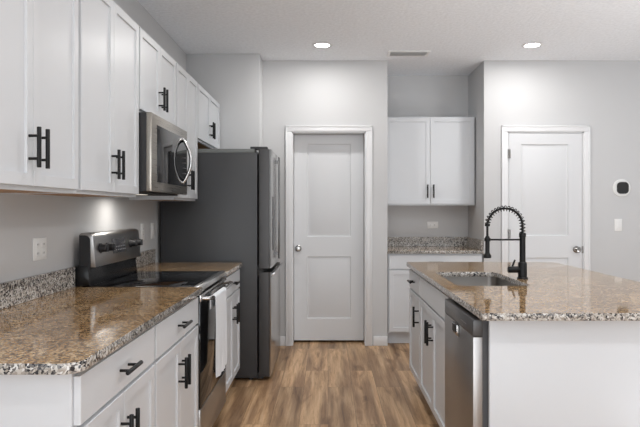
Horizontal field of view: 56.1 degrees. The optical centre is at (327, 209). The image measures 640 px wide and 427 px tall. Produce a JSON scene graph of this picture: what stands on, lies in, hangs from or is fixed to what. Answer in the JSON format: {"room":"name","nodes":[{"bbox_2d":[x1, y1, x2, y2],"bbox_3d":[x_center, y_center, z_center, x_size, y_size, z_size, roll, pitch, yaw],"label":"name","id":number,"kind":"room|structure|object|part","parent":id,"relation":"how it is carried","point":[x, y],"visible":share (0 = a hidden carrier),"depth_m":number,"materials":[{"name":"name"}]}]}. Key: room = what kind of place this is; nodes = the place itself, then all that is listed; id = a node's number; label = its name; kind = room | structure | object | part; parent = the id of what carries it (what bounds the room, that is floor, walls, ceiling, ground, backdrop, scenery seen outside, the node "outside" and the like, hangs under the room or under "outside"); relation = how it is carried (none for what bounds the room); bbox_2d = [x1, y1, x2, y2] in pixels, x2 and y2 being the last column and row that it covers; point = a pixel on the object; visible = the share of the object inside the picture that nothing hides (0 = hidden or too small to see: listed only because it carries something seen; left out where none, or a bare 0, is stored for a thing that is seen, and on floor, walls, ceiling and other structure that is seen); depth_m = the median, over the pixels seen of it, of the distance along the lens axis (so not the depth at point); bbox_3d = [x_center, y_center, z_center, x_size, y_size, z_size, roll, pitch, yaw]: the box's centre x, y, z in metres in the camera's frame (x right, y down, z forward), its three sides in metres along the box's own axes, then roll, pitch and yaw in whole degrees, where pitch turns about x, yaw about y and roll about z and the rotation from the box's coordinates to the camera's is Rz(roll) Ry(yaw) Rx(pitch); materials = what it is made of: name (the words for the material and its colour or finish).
{"room":"kitchen","nodes":[
{"label":"kitchen","id":0,"kind":"room"},
{"bbox_2d":[0,0,185,286],"bbox_3d":[-1.365,-0.062,0.040,0.120,2.740,13.320,0,0,0],"label":"wall","id":1,"kind":"structure","parent":0,"point":[23,218],"depth_m":3.02,"materials":[{"name":"grey paint"}]},
{"bbox_2d":[0,267,74,309],"bbox_3d":[-1.294,0.343,2.296,0.020,0.102,1.513,0,0,0],"label":"backsplash","id":2,"kind":"structure","parent":1,"relation":"attached to","point":[18,291],"depth_m":2.64,"materials":[{"name":"stone"}]},
{"bbox_2d":[0,0,77,192],"bbox_3d":[-1.128,-0.521,2.024,0.354,0.914,0.758,0,0,0],"label":"upper cabinet","id":3,"kind":"object","parent":1,"relation":"attached to","point":[39,38],"visible":1,"depth_m":2.05,"materials":[{"name":"white paint"}]},
{"bbox_3d":[-1.002,-0.522,1.840,0.020,0.887,0.366,0,0,0],"label":"door","id":4,"kind":"part","parent":3,"relation":"part of","materials":[{"name":"white paint"}]},
{"bbox_3d":[-1.162,-0.074,2.024,0.262,0.016,0.726,0,0,0],"label":"panel","id":5,"kind":"part","parent":3,"relation":"part of","materials":[{"name":"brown wood"}]},
{"bbox_3d":[-0.971,-0.207,1.994,0.041,0.135,0.014,0,0,0],"label":"handle","id":6,"kind":"part","parent":3,"relation":"part of","materials":[{"name":"black metal"}]},
{"bbox_3d":[-1.022,-0.521,2.024,0.019,0.914,0.758,0,0,0],"label":"frame","id":7,"kind":"part","parent":3,"relation":"part of","materials":[{"name":"white paint"}]},
{"bbox_3d":[-0.971,-0.207,2.054,0.041,0.135,0.014,0,0,0],"label":"handle","id":8,"kind":"part","parent":3,"relation":"part of","materials":[{"name":"black metal"}]},
{"bbox_3d":[-1.002,-0.522,2.208,0.020,0.887,0.366,0,0,0],"label":"door","id":9,"kind":"part","parent":3,"relation":"part of","materials":[{"name":"white paint"}]},
{"bbox_2d":[33,237,46,260],"bbox_3d":[-1.300,0.178,2.715,0.009,0.100,0.124,0,0,0],"label":"wall outlet","id":10,"kind":"object","parent":1,"relation":"attached to","point":[39,244],"visible":1,"depth_m":2.71,"materials":[{"name":"white plastic"}]},
{"bbox_2d":[2,0,138,196],"bbox_3d":[-1.128,-0.521,2.787,0.354,0.914,0.757,0,0,0],"label":"upper cabinet","id":11,"kind":"object","parent":1,"relation":"attached to","point":[108,38],"visible":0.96,"depth_m":2.74,"materials":[{"name":"white paint"}]},
{"bbox_3d":[-1.162,-0.074,2.787,0.262,0.016,0.725,0,0,0],"label":"panel","id":12,"kind":"part","parent":11,"relation":"part of","materials":[{"name":"brown wood"}]},
{"bbox_3d":[-1.002,-0.522,2.603,0.020,0.887,0.365,0,0,0],"label":"door","id":13,"kind":"part","parent":11,"relation":"part of","materials":[{"name":"white paint"}]},
{"bbox_3d":[-1.022,-0.521,2.787,0.019,0.914,0.757,0,0,0],"label":"frame","id":14,"kind":"part","parent":11,"relation":"part of","materials":[{"name":"white paint"}]},
{"bbox_3d":[-0.971,-0.207,2.756,0.041,0.135,0.014,0,0,0],"label":"handle","id":15,"kind":"part","parent":11,"relation":"part of","materials":[{"name":"black metal"}]},
{"bbox_3d":[-0.971,-0.207,2.817,0.041,0.135,0.014,0,0,0],"label":"handle","id":16,"kind":"part","parent":11,"relation":"part of","materials":[{"name":"black metal"}]},
{"bbox_3d":[-1.002,-0.522,2.970,0.020,0.887,0.365,0,0,0],"label":"door","id":17,"kind":"part","parent":11,"relation":"part of","materials":[{"name":"white paint"}]},
{"bbox_2d":[141,224,143,239],"bbox_3d":[-1.300,0.158,4.220,0.009,0.116,0.072,0,0,0],"label":"wall outlet","id":18,"kind":"object","parent":1,"relation":"attached to","point":[142,225],"visible":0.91,"depth_m":4.21,"materials":[{"name":"white plastic"}]},
{"bbox_2d":[136,249,154,267],"bbox_3d":[-1.294,0.343,4.152,0.020,0.102,0.646,0,0,0],"label":"backsplash","id":19,"kind":"structure","parent":1,"relation":"attached to","point":[147,257],"depth_m":4.25,"materials":[{"name":"stone"}]},
{"bbox_2d":[151,223,153,238],"bbox_3d":[-1.300,0.158,4.460,0.010,0.116,0.072,0,0,0],"label":"light switch","id":20,"kind":"object","parent":1,"relation":"attached to","point":[152,224],"visible":1,"depth_m":4.44,"materials":[{"name":"white plastic"}]},
{"bbox_2d":[139,27,175,124],"bbox_3d":[-1.128,-0.748,3.553,0.354,0.461,0.772,0,0,0],"label":"upper cabinet","id":21,"kind":"object","parent":1,"relation":"attached to","point":[157,68],"visible":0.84,"depth_m":3.50,"materials":[{"name":"white paint"}]},
{"bbox_3d":[-1.002,-0.749,3.365,0.020,0.434,0.372,0,0,0],"label":"door","id":22,"kind":"part","parent":21,"relation":"part of","materials":[{"name":"white paint"}]},
{"bbox_3d":[-0.971,-0.647,3.522,0.041,0.135,0.014,0,0,0],"label":"handle","id":23,"kind":"part","parent":21,"relation":"part of","materials":[{"name":"black metal"}]},
{"bbox_2d":[136,112,192,195],"bbox_3d":[-1.085,-0.300,3.568,0.434,0.428,0.802,0,0,0],"label":"microwave oven","id":24,"kind":"object","parent":21,"relation":"attached to","point":[163,146],"visible":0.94,"depth_m":3.37,"materials":[{"name":"silver metal"}]},
{"bbox_3d":[-0.904,-0.311,3.854,0.073,0.298,0.021,0,0,0],"label":"handle","id":25,"kind":"part","parent":24,"relation":"part of","materials":[{"name":"silver metal"}]},
{"bbox_3d":[-0.971,-0.647,3.583,0.041,0.135,0.014,0,0,0],"label":"handle","id":26,"kind":"part","parent":21,"relation":"part of","materials":[{"name":"black metal"}]},
{"bbox_3d":[-1.002,-0.749,3.741,0.020,0.434,0.372,0,0,0],"label":"door","id":27,"kind":"part","parent":21,"relation":"part of","materials":[{"name":"white paint"}]},
{"bbox_2d":[129,63,197,200],"bbox_3d":[-1.128,-0.521,4.263,0.354,0.914,0.641,0,0,0],"label":"upper cabinet","id":28,"kind":"object","parent":1,"relation":"attached to","point":[186,86],"visible":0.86,"depth_m":4.27,"materials":[{"name":"white paint"}]},
{"bbox_3d":[-1.162,-0.074,4.263,0.262,0.016,0.609,0,0,0],"label":"panel","id":29,"kind":"part","parent":28,"relation":"part of","materials":[{"name":"white wood"}]},
{"bbox_3d":[-1.002,-0.522,4.109,0.020,0.887,0.307,0,0,0],"label":"door","id":30,"kind":"part","parent":28,"relation":"part of","materials":[{"name":"white paint"}]},
{"bbox_3d":[-1.022,-0.521,4.263,0.019,0.914,0.641,0,0,0],"label":"frame","id":31,"kind":"part","parent":28,"relation":"part of","materials":[{"name":"white paint"}]},
{"bbox_3d":[-0.971,-0.207,4.233,0.041,0.135,0.014,0,0,0],"label":"handle","id":32,"kind":"part","parent":28,"relation":"part of","materials":[{"name":"black metal"}]},
{"bbox_3d":[-0.971,-0.207,4.294,0.041,0.135,0.014,0,0,0],"label":"handle","id":33,"kind":"part","parent":28,"relation":"part of","materials":[{"name":"black metal"}]},
{"bbox_3d":[-1.002,-0.522,4.418,0.020,0.887,0.307,0,0,0],"label":"door","id":34,"kind":"part","parent":28,"relation":"part of","materials":[{"name":"white paint"}]},
{"bbox_2d":[198,84,219,148],"bbox_3d":[-1.128,-0.755,5.056,0.354,0.446,0.935,0,0,0],"label":"upper cabinet","id":35,"kind":"object","parent":1,"relation":"attached to","point":[208,107],"visible":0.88,"depth_m":5.01,"materials":[{"name":"white paint"}]},
{"bbox_3d":[-1.002,-0.756,4.827,0.020,0.419,0.454,0,0,0],"label":"door","id":36,"kind":"part","parent":35,"relation":"part of","materials":[{"name":"white paint"}]},
{"bbox_3d":[-1.162,-0.542,5.056,0.262,0.016,0.903,0,0,0],"label":"panel","id":37,"kind":"part","parent":35,"relation":"part of","materials":[{"name":"brown wood"}]},
{"bbox_3d":[-1.022,-0.755,5.056,0.019,0.446,0.935,0,0,0],"label":"frame","id":38,"kind":"part","parent":35,"relation":"part of","materials":[{"name":"white paint"}]},
{"bbox_3d":[-0.971,-0.662,5.086,0.041,0.135,0.014,0,0,0],"label":"handle","id":39,"kind":"part","parent":35,"relation":"part of","materials":[{"name":"black metal"}]},
{"bbox_3d":[-1.002,-0.756,5.284,0.020,0.419,0.454,0,0,0],"label":"door","id":40,"kind":"part","parent":35,"relation":"part of","materials":[{"name":"white paint"}]},
{"bbox_2d":[186,54,262,151],"bbox_3d":[-0.966,-0.062,5.865,0.679,2.740,0.670,0,0,0],"label":"wall","id":41,"kind":"structure","parent":0,"point":[235,81],"depth_m":5.53,"materials":[{"name":"grey paint"}]},
{"bbox_2d":[280,336,285,345],"bbox_3d":[-0.516,1.263,5.773,0.219,0.090,0.014,0,0,0],"label":"baseboard","id":42,"kind":"structure","parent":41,"relation":"attached to","point":[282,338],"depth_m":5.77,"materials":[{"name":"white"}]},
{"bbox_2d":[212,340,439,426],"bbox_3d":[1.948,1.333,0.040,6.745,0.050,13.320,0,0,0],"label":"floor","id":43,"kind":"structure","parent":0,"point":[312,383],"depth_m":4.30,"materials":[{"name":"brown wood"}]},
{"bbox_2d":[0,327,153,426],"bbox_3d":[-0.957,0.867,1.931,0.686,0.883,0.698,0,0,0],"label":"base cabinet","id":44,"kind":"object","parent":43,"relation":"on","point":[117,390],"visible":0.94,"depth_m":1.67,"materials":[{"name":"white paint"}]},
{"bbox_3d":[-0.684,0.809,1.931,0.019,0.768,0.698,0,0,0],"label":"frame","id":45,"kind":"part","parent":44,"relation":"part of","materials":[{"name":"white paint"}]},
{"bbox_3d":[-0.665,0.882,1.761,0.020,0.592,0.338,0,0,0],"label":"door","id":46,"kind":"part","parent":44,"relation":"part of","materials":[{"name":"white paint"}]},
{"bbox_3d":[-0.665,0.507,1.931,0.020,0.131,0.678,0,0,0],"label":"drawer","id":47,"kind":"part","parent":44,"relation":"part of","materials":[{"name":"white paint"}]},
{"bbox_3d":[-0.634,0.716,1.901,0.041,0.135,0.014,0,0,0],"label":"handle","id":48,"kind":"part","parent":44,"relation":"part of","materials":[{"name":"black metal"}]},
{"bbox_3d":[-0.634,0.507,1.931,0.041,0.014,0.135,0,0,0],"label":"handle","id":49,"kind":"part","parent":44,"relation":"part of","materials":[{"name":"black metal"}]},
{"bbox_3d":[-0.634,0.716,1.962,0.041,0.135,0.014,0,0,0],"label":"handle","id":50,"kind":"part","parent":44,"relation":"part of","materials":[{"name":"black metal"}]},
{"bbox_3d":[-0.665,0.882,2.101,0.020,0.592,0.338,0,0,0],"label":"door","id":51,"kind":"part","parent":44,"relation":"part of","materials":[{"name":"white paint"}]},
{"bbox_2d":[75,228,232,426],"bbox_3d":[-0.937,0.714,3.442,0.706,1.188,0.764,0,0,0],"label":"electric range","id":52,"kind":"object","parent":43,"relation":"on","point":[107,258],"visible":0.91,"depth_m":3.30,"materials":[{"name":"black metal"}]},
{"bbox_3d":[-1.173,0.203,3.153,0.044,0.052,0.052,0,0,0],"label":"knob","id":53,"kind":"part","parent":52,"relation":"part of","materials":[{"name":"black plastic"}]},
{"bbox_3d":[-1.173,0.203,3.253,0.044,0.052,0.052,0,0,0],"label":"knob","id":54,"kind":"part","parent":52,"relation":"part of","materials":[{"name":"black plastic"}]},
{"bbox_3d":[-1.173,0.203,3.633,0.044,0.052,0.052,0,0,0],"label":"knob","id":55,"kind":"part","parent":52,"relation":"part of","materials":[{"name":"black plastic"}]},
{"bbox_3d":[-1.173,0.203,3.733,0.044,0.052,0.052,0,0,0],"label":"knob","id":56,"kind":"part","parent":52,"relation":"part of","materials":[{"name":"black plastic"}]},
{"bbox_2d":[90,271,218,286],"bbox_3d":[-0.948,0.398,3.442,0.535,0.014,0.764,0,0,0],"label":"cooktop","id":57,"kind":"object","parent":52,"relation":"in","point":[125,278],"depth_m":3.36,"materials":[{"name":"black glass"}]},
{"bbox_3d":[-0.664,0.406,3.442,0.036,0.035,0.764,0,0,0],"label":"trim","id":58,"kind":"part","parent":52,"relation":"part of","materials":[{"name":"silver metal"}]},
{"bbox_3d":[-0.672,0.726,3.442,0.045,0.580,0.760,0,0,0],"label":"oven door","id":59,"kind":"part","parent":52,"relation":"part of","materials":[{"name":"black ceramic"}]},
{"bbox_3d":[-0.672,1.123,3.442,0.045,0.201,0.760,0,0,0],"label":"drawer","id":60,"kind":"part","parent":52,"relation":"part of","materials":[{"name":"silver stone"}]},
{"bbox_3d":[-0.618,0.458,3.442,0.068,0.021,0.699,0,0,0],"label":"handle","id":61,"kind":"part","parent":52,"relation":"part of","materials":[{"name":"silver metal"}]},
{"bbox_2d":[210,287,226,377],"bbox_3d":[-0.592,0.664,3.280,0.042,0.442,0.320,0,0,0],"label":"dish towel","id":62,"kind":"object","parent":52,"relation":"hanging from","point":[219,301],"visible":0.97,"depth_m":3.26,"materials":[{"name":"white fabric"}]},
{"bbox_2d":[150,297,197,426],"bbox_3d":[-0.957,0.867,2.664,0.686,0.883,0.765,0,0,0],"label":"base cabinet","id":63,"kind":"object","parent":43,"relation":"on","point":[175,363],"visible":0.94,"depth_m":2.62,"materials":[{"name":"white paint"}]},
{"bbox_2d":[0,287,201,374],"bbox_3d":[-0.971,0.409,2.296,0.666,0.030,1.513,0,0,0],"label":"countertop","id":64,"kind":"structure","parent":63,"relation":"on","point":[69,331],"depth_m":2.08,"materials":[{"name":"brown stone"}]},
{"bbox_3d":[-0.665,0.882,2.478,0.020,0.592,0.371,0,0,0],"label":"door","id":65,"kind":"part","parent":63,"relation":"part of","materials":[{"name":"white paint"}]},
{"bbox_3d":[-0.665,0.507,2.664,0.020,0.131,0.745,0,0,0],"label":"drawer","id":66,"kind":"part","parent":63,"relation":"part of","materials":[{"name":"white paint"}]},
{"bbox_3d":[-0.634,0.716,2.634,0.041,0.135,0.014,0,0,0],"label":"handle","id":67,"kind":"part","parent":63,"relation":"part of","materials":[{"name":"black metal"}]},
{"bbox_3d":[-0.634,0.507,2.664,0.041,0.014,0.135,0,0,0],"label":"handle","id":68,"kind":"part","parent":63,"relation":"part of","materials":[{"name":"black metal"}]},
{"bbox_3d":[-0.634,0.716,2.695,0.041,0.135,0.014,0,0,0],"label":"handle","id":69,"kind":"part","parent":63,"relation":"part of","materials":[{"name":"black metal"}]},
{"bbox_3d":[-0.665,0.882,2.852,0.020,0.592,0.371,0,0,0],"label":"door","id":70,"kind":"part","parent":63,"relation":"part of","materials":[{"name":"white paint"}]},
{"bbox_2d":[161,147,282,379],"bbox_3d":[-0.840,0.413,5.042,0.870,1.789,0.908,0,0,0],"label":"refrigerator","id":71,"kind":"object","parent":43,"relation":"on","point":[235,215],"visible":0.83,"depth_m":4.59,"materials":[{"name":"grey paint"}]},
{"bbox_3d":[-0.482,-0.005,4.814,0.095,0.910,0.451,0,0,0],"label":"door","id":72,"kind":"part","parent":71,"relation":"part of","materials":[{"name":"silver metal"}]},
{"bbox_3d":[-0.482,0.878,5.042,0.095,0.796,0.908,0,0,0],"label":"freezer drawer","id":73,"kind":"part","parent":71,"relation":"part of","materials":[{"name":"silver metal"}]},
{"bbox_3d":[-0.433,-0.019,4.818,0.005,0.165,0.200,0,0,0],"label":"touch panel","id":74,"kind":"part","parent":71,"relation":"part of","materials":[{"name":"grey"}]},
{"bbox_3d":[-0.422,0.500,5.042,0.026,0.036,0.848,0,0,0],"label":"handle","id":75,"kind":"part","parent":71,"relation":"part of","materials":[{"name":"silver metal"}]},
{"bbox_3d":[-0.482,-0.005,5.271,0.095,0.910,0.451,0,0,0],"label":"door","id":76,"kind":"part","parent":71,"relation":"part of","materials":[{"name":"silver metal"}]},
{"bbox_3d":[-0.421,-0.015,5.012,0.032,0.845,0.024,0,0,0],"label":"handle","id":77,"kind":"part","parent":71,"relation":"part of","materials":[{"name":"grey metal"}]},
{"bbox_2d":[223,269,240,391],"bbox_3d":[-0.957,0.867,4.154,0.686,0.883,0.645,0,0,0],"label":"base cabinet","id":78,"kind":"object","parent":43,"relation":"on","point":[233,292],"visible":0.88,"depth_m":4.12,"materials":[{"name":"white paint"}]},
{"bbox_2d":[132,262,241,275],"bbox_3d":[-0.971,0.409,4.152,0.666,0.030,0.646,0,0,0],"label":"countertop","id":79,"kind":"structure","parent":78,"relation":"on","point":[228,267],"depth_m":4.15,"materials":[{"name":"brown stone"}]},
{"bbox_3d":[-0.665,0.882,3.998,0.020,0.592,0.311,0,0,0],"label":"door","id":80,"kind":"part","parent":78,"relation":"part of","materials":[{"name":"white paint"}]},
{"bbox_3d":[-0.665,0.507,4.154,0.020,0.131,0.625,0,0,0],"label":"drawer","id":81,"kind":"part","parent":78,"relation":"part of","materials":[{"name":"white paint"}]},
{"bbox_3d":[-0.634,0.716,4.124,0.041,0.135,0.014,0,0,0],"label":"handle","id":82,"kind":"part","parent":78,"relation":"part of","materials":[{"name":"black metal"}]},
{"bbox_3d":[-0.665,0.882,4.311,0.020,0.592,0.311,0,0,0],"label":"door","id":83,"kind":"part","parent":78,"relation":"part of","materials":[{"name":"white paint"}]},
{"bbox_2d":[407,269,420,386],"bbox_3d":[0.894,0.867,4.228,0.661,0.883,0.515,0,0,0],"label":"base cabinet","id":84,"kind":"object","parent":43,"relation":"on","point":[414,278],"visible":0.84,"depth_m":4.22,"materials":[{"name":"white paint"}]},
{"bbox_3d":[0.615,0.507,4.228,0.020,0.131,0.495,0,0,0],"label":"drawer","id":85,"kind":"part","parent":84,"relation":"part of","materials":[{"name":"white paint"}]},
{"bbox_3d":[0.584,0.716,4.010,0.041,0.135,0.014,0,0,0],"label":"handle","id":86,"kind":"part","parent":84,"relation":"part of","materials":[{"name":"black metal"}]},
{"bbox_2d":[407,262,639,320],"bbox_3d":[1.141,0.409,3.404,1.107,0.030,2.232,0,0,0],"label":"countertop","id":87,"kind":"structure","parent":84,"relation":"on","point":[552,291],"depth_m":2.85,"materials":[{"name":"brown stone"}]},
{"bbox_2d":[444,277,516,285],"bbox_3d":[0.864,0.524,3.450,0.410,0.200,0.726,0,0,0],"label":"sink","id":88,"kind":"object","parent":87,"relation":"in","point":[462,281],"visible":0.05,"depth_m":3.80,"materials":[{"name":"silver metal"}]},
{"bbox_2d":[483,205,527,278],"bbox_3d":[1.011,0.185,3.420,0.252,0.417,0.060,0,0,0],"label":"kitchen faucet","id":89,"kind":"object","parent":87,"relation":"on","point":[521,269],"visible":1,"depth_m":3.41,"materials":[{"name":"black metal"}]},
{"bbox_3d":[0.992,0.172,3.420,0.206,0.018,0.035,0,0,0],"label":"support arm","id":90,"kind":"part","parent":89,"relation":"part of","materials":[{"name":"black metal"}]},
{"bbox_2d":[387,253,481,342],"bbox_3d":[1.036,0.867,6.084,0.912,0.883,0.671,0,0,0],"label":"base cabinet","id":91,"kind":"object","parent":43,"relation":"on","point":[398,286],"visible":0.2,"depth_m":5.80,"materials":[{"name":"white paint"}]},
{"bbox_3d":[0.812,0.882,5.800,0.444,0.592,0.020,0,0,0],"label":"door","id":92,"kind":"part","parent":91,"relation":"part of","materials":[{"name":"white paint"}]},
{"bbox_2d":[387,246,483,253],"bbox_3d":[1.036,0.409,6.102,0.926,0.030,0.654,0,0,0],"label":"countertop","id":93,"kind":"structure","parent":91,"relation":"on","point":[390,249],"depth_m":5.78,"materials":[{"name":"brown stone"}]},
{"bbox_3d":[1.036,0.507,5.800,0.892,0.131,0.020,0,0,0],"label":"drawer","id":94,"kind":"part","parent":91,"relation":"part of","materials":[{"name":"white paint"}]},
{"bbox_2d":[420,277,451,426],"bbox_3d":[0.894,0.867,3.490,0.661,0.883,0.955,0,0,0],"label":"base cabinet","id":95,"kind":"object","parent":43,"relation":"on","point":[432,300],"visible":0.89,"depth_m":3.45,"materials":[{"name":"white paint"}]},
{"bbox_3d":[0.615,0.882,3.725,0.020,0.592,0.466,0,0,0],"label":"door","id":96,"kind":"part","parent":95,"relation":"part of","materials":[{"name":"white paint"}]},
{"bbox_3d":[0.584,0.716,3.521,0.041,0.135,0.014,0,0,0],"label":"handle","id":97,"kind":"part","parent":95,"relation":"part of","materials":[{"name":"black metal"}]},
{"bbox_3d":[0.584,0.716,3.460,0.041,0.135,0.014,0,0,0],"label":"handle","id":98,"kind":"part","parent":95,"relation":"part of","materials":[{"name":"black metal"}]},
{"bbox_3d":[0.615,0.882,3.256,0.020,0.592,0.466,0,0,0],"label":"door","id":99,"kind":"part","parent":95,"relation":"part of","materials":[{"name":"white paint"}]},
{"bbox_2d":[445,299,487,426],"bbox_3d":[0.872,0.874,2.694,0.616,0.868,0.582,0,0,0],"label":"dishwasher","id":100,"kind":"object","parent":43,"relation":"on","point":[466,334],"visible":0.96,"depth_m":2.54,"materials":[{"name":"grey metal"}]},
{"bbox_3d":[0.573,0.536,2.695,0.013,0.052,0.090,0,0,0],"label":"pocket handle","id":101,"kind":"part","parent":100,"relation":"part of","materials":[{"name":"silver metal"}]},
{"bbox_3d":[0.600,0.475,2.694,0.040,0.067,0.582,0,0,0],"label":"control panel","id":102,"kind":"part","parent":100,"relation":"part of","materials":[{"name":"grey plastic"}]},
{"bbox_2d":[488,321,638,426],"bbox_3d":[0.937,0.866,2.392,0.594,0.884,0.019,0,0,0],"label":"island end panel","id":103,"kind":"object","parent":43,"relation":"on","point":[541,373],"visible":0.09,"depth_m":2.38,"materials":[{"name":"white paint"}]},
{"bbox_2d":[639,321,639,426],"bbox_3d":[1.272,0.866,2.423,0.075,0.884,0.074,0,0,0],"label":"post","id":104,"kind":"object","parent":43,"relation":"on","point":[639,321],"visible":0.02,"depth_m":2.39,"materials":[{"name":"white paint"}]},
{"bbox_2d":[138,0,639,75],"bbox_3d":[1.948,-1.457,0.040,6.745,0.050,13.320,0,0,0],"label":"ceiling","id":105,"kind":"structure","parent":0,"point":[460,35],"depth_m":4.81,"materials":[{"name":"paint"}]},
{"bbox_2d":[312,42,331,47],"bbox_3d":[-0.050,-1.429,5.230,0.180,0.006,0.180,0,0,0],"label":"recessed light","id":106,"kind":"object","parent":105,"relation":"in","point":[318,44],"visible":1,"depth_m":5.23,"materials":[{"name":"white plastic"}]},
{"bbox_2d":[315,44,328,46],"bbox_3d":[-0.050,-1.429,5.230,0.125,0.003,0.125,0,0,0],"label":"diffuser","id":107,"kind":"object","parent":106,"relation":"attached to","point":[316,45],"depth_m":5.23,"materials":[{"name":"white plastic"}]},
{"bbox_2d":[387,51,430,56],"bbox_3d":[0.735,-1.425,5.500,0.380,0.012,0.180,0,0,0],"label":"ceiling vent","id":108,"kind":"object","parent":105,"relation":"in","point":[390,53],"visible":1,"depth_m":5.48,"materials":[{"name":"white plastic"}]},
{"bbox_2d":[521,42,542,47],"bbox_3d":[1.776,-1.429,5.230,0.180,0.006,0.180,0,0,0],"label":"recessed light","id":109,"kind":"object","parent":105,"relation":"in","point":[531,44],"visible":1,"depth_m":5.23,"materials":[{"name":"white plastic"}]},
{"bbox_2d":[525,44,539,46],"bbox_3d":[1.776,-1.429,5.230,0.125,0.003,0.125,0,0,0],"label":"diffuser","id":110,"kind":"object","parent":109,"relation":"attached to","point":[526,45],"depth_m":5.23,"materials":[{"name":"white plastic"}]},
{"bbox_2d":[387,76,467,236],"bbox_3d":[1.036,-0.062,6.490,0.968,2.740,0.120,0,0,0],"label":"wall","id":111,"kind":"structure","parent":0,"point":[407,96],"depth_m":6.43,"materials":[{"name":"grey paint"}]},
{"bbox_2d":[387,117,474,205],"bbox_3d":[1.036,-0.491,6.238,0.912,0.899,0.379,0,0,0],"label":"upper cabinet","id":112,"kind":"object","parent":111,"relation":"attached to","point":[431,160],"visible":0.91,"depth_m":6.10,"materials":[{"name":"white paint"}]},
{"bbox_3d":[0.813,-0.493,6.100,0.442,0.872,0.020,0,0,0],"label":"door","id":113,"kind":"part","parent":112,"relation":"part of","materials":[{"name":"white paint"}]},
{"bbox_3d":[1.259,-0.493,6.100,0.442,0.872,0.020,0,0,0],"label":"door","id":114,"kind":"part","parent":112,"relation":"part of","materials":[{"name":"white paint"}]},
{"bbox_2d":[427,222,437,227],"bbox_3d":[1.119,0.166,6.426,0.116,0.072,0.009,0,0,0],"label":"wall outlet","id":115,"kind":"object","parent":111,"relation":"attached to","point":[429,224],"visible":1,"depth_m":6.42,"materials":[{"name":"white plastic"}]},
{"bbox_2d":[263,61,639,345],"bbox_3d":[2.287,-0.062,6.165,5.826,2.740,0.770,0,0,0],"label":"wall","id":116,"kind":"structure","parent":0,"point":[604,96],"depth_m":5.78,"materials":[{"name":"grey paint"}]},
{"bbox_2d":[294,135,363,339],"bbox_3d":[0.009,0.278,5.899,0.685,2.021,0.101,0,0,0],"label":"door","id":117,"kind":"structure","parent":116,"relation":"in","point":[328,169],"depth_m":5.92,"materials":[{"name":"white paint"}]},
{"bbox_3d":[-0.292,0.383,5.882,0.064,0.064,0.066,0,0,0],"label":"knob","id":118,"kind":"part","parent":117,"relation":"part of","materials":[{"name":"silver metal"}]},
{"bbox_2d":[286,125,371,345],"bbox_3d":[0.009,0.251,5.918,0.831,2.114,0.324,0,0,0],"label":"trim","id":119,"kind":"structure","parent":116,"relation":"attached to","point":[291,130],"depth_m":5.76,"materials":[{"name":"white wood"}]},
{"bbox_2d":[373,336,387,345],"bbox_3d":[0.504,1.263,5.773,0.136,0.090,0.014,0,0,0],"label":"baseboard","id":120,"kind":"structure","parent":116,"relation":"attached to","point":[377,340],"depth_m":5.77,"materials":[{"name":"white"}]},
{"bbox_2d":[387,237,482,249],"bbox_3d":[1.036,0.343,6.114,0.926,0.102,0.629,0,0,0],"label":"backsplash","id":121,"kind":"structure","parent":116,"relation":"attached to","point":[471,242],"depth_m":6.41,"materials":[{"name":"stone"}]},
{"bbox_2d":[508,133,582,267],"bbox_3d":[2.088,0.278,5.761,0.727,2.021,0.101,0,0,0],"label":"door","id":122,"kind":"structure","parent":116,"relation":"in","point":[545,169],"depth_m":5.78,"materials":[{"name":"white paint"}]},
{"bbox_3d":[2.385,0.383,5.743,0.064,0.064,0.066,0,0,0],"label":"knob","id":123,"kind":"part","parent":122,"relation":"part of","materials":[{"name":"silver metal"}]},
{"bbox_2d":[501,125,589,269],"bbox_3d":[2.091,0.251,5.918,0.849,2.114,0.324,0,0,0],"label":"trim","id":124,"kind":"structure","parent":116,"relation":"attached to","point":[505,129],"depth_m":5.76,"materials":[{"name":"white wood"}]},
{"bbox_2d":[614,219,621,230],"bbox_3d":[2.790,0.148,5.775,0.072,0.116,0.010,0,0,0],"label":"light switch","id":125,"kind":"object","parent":116,"relation":"attached to","point":[617,222],"visible":1,"depth_m":5.77,"materials":[{"name":"white plastic"}]},
{"bbox_2d":[613,179,630,196],"bbox_3d":[2.822,-0.207,5.765,0.172,0.172,0.030,0,0,0],"label":"thermostat","id":126,"kind":"object","parent":116,"relation":"attached to","point":[621,187],"visible":1,"depth_m":5.76,"materials":[{"name":"white plastic"}]}
]}

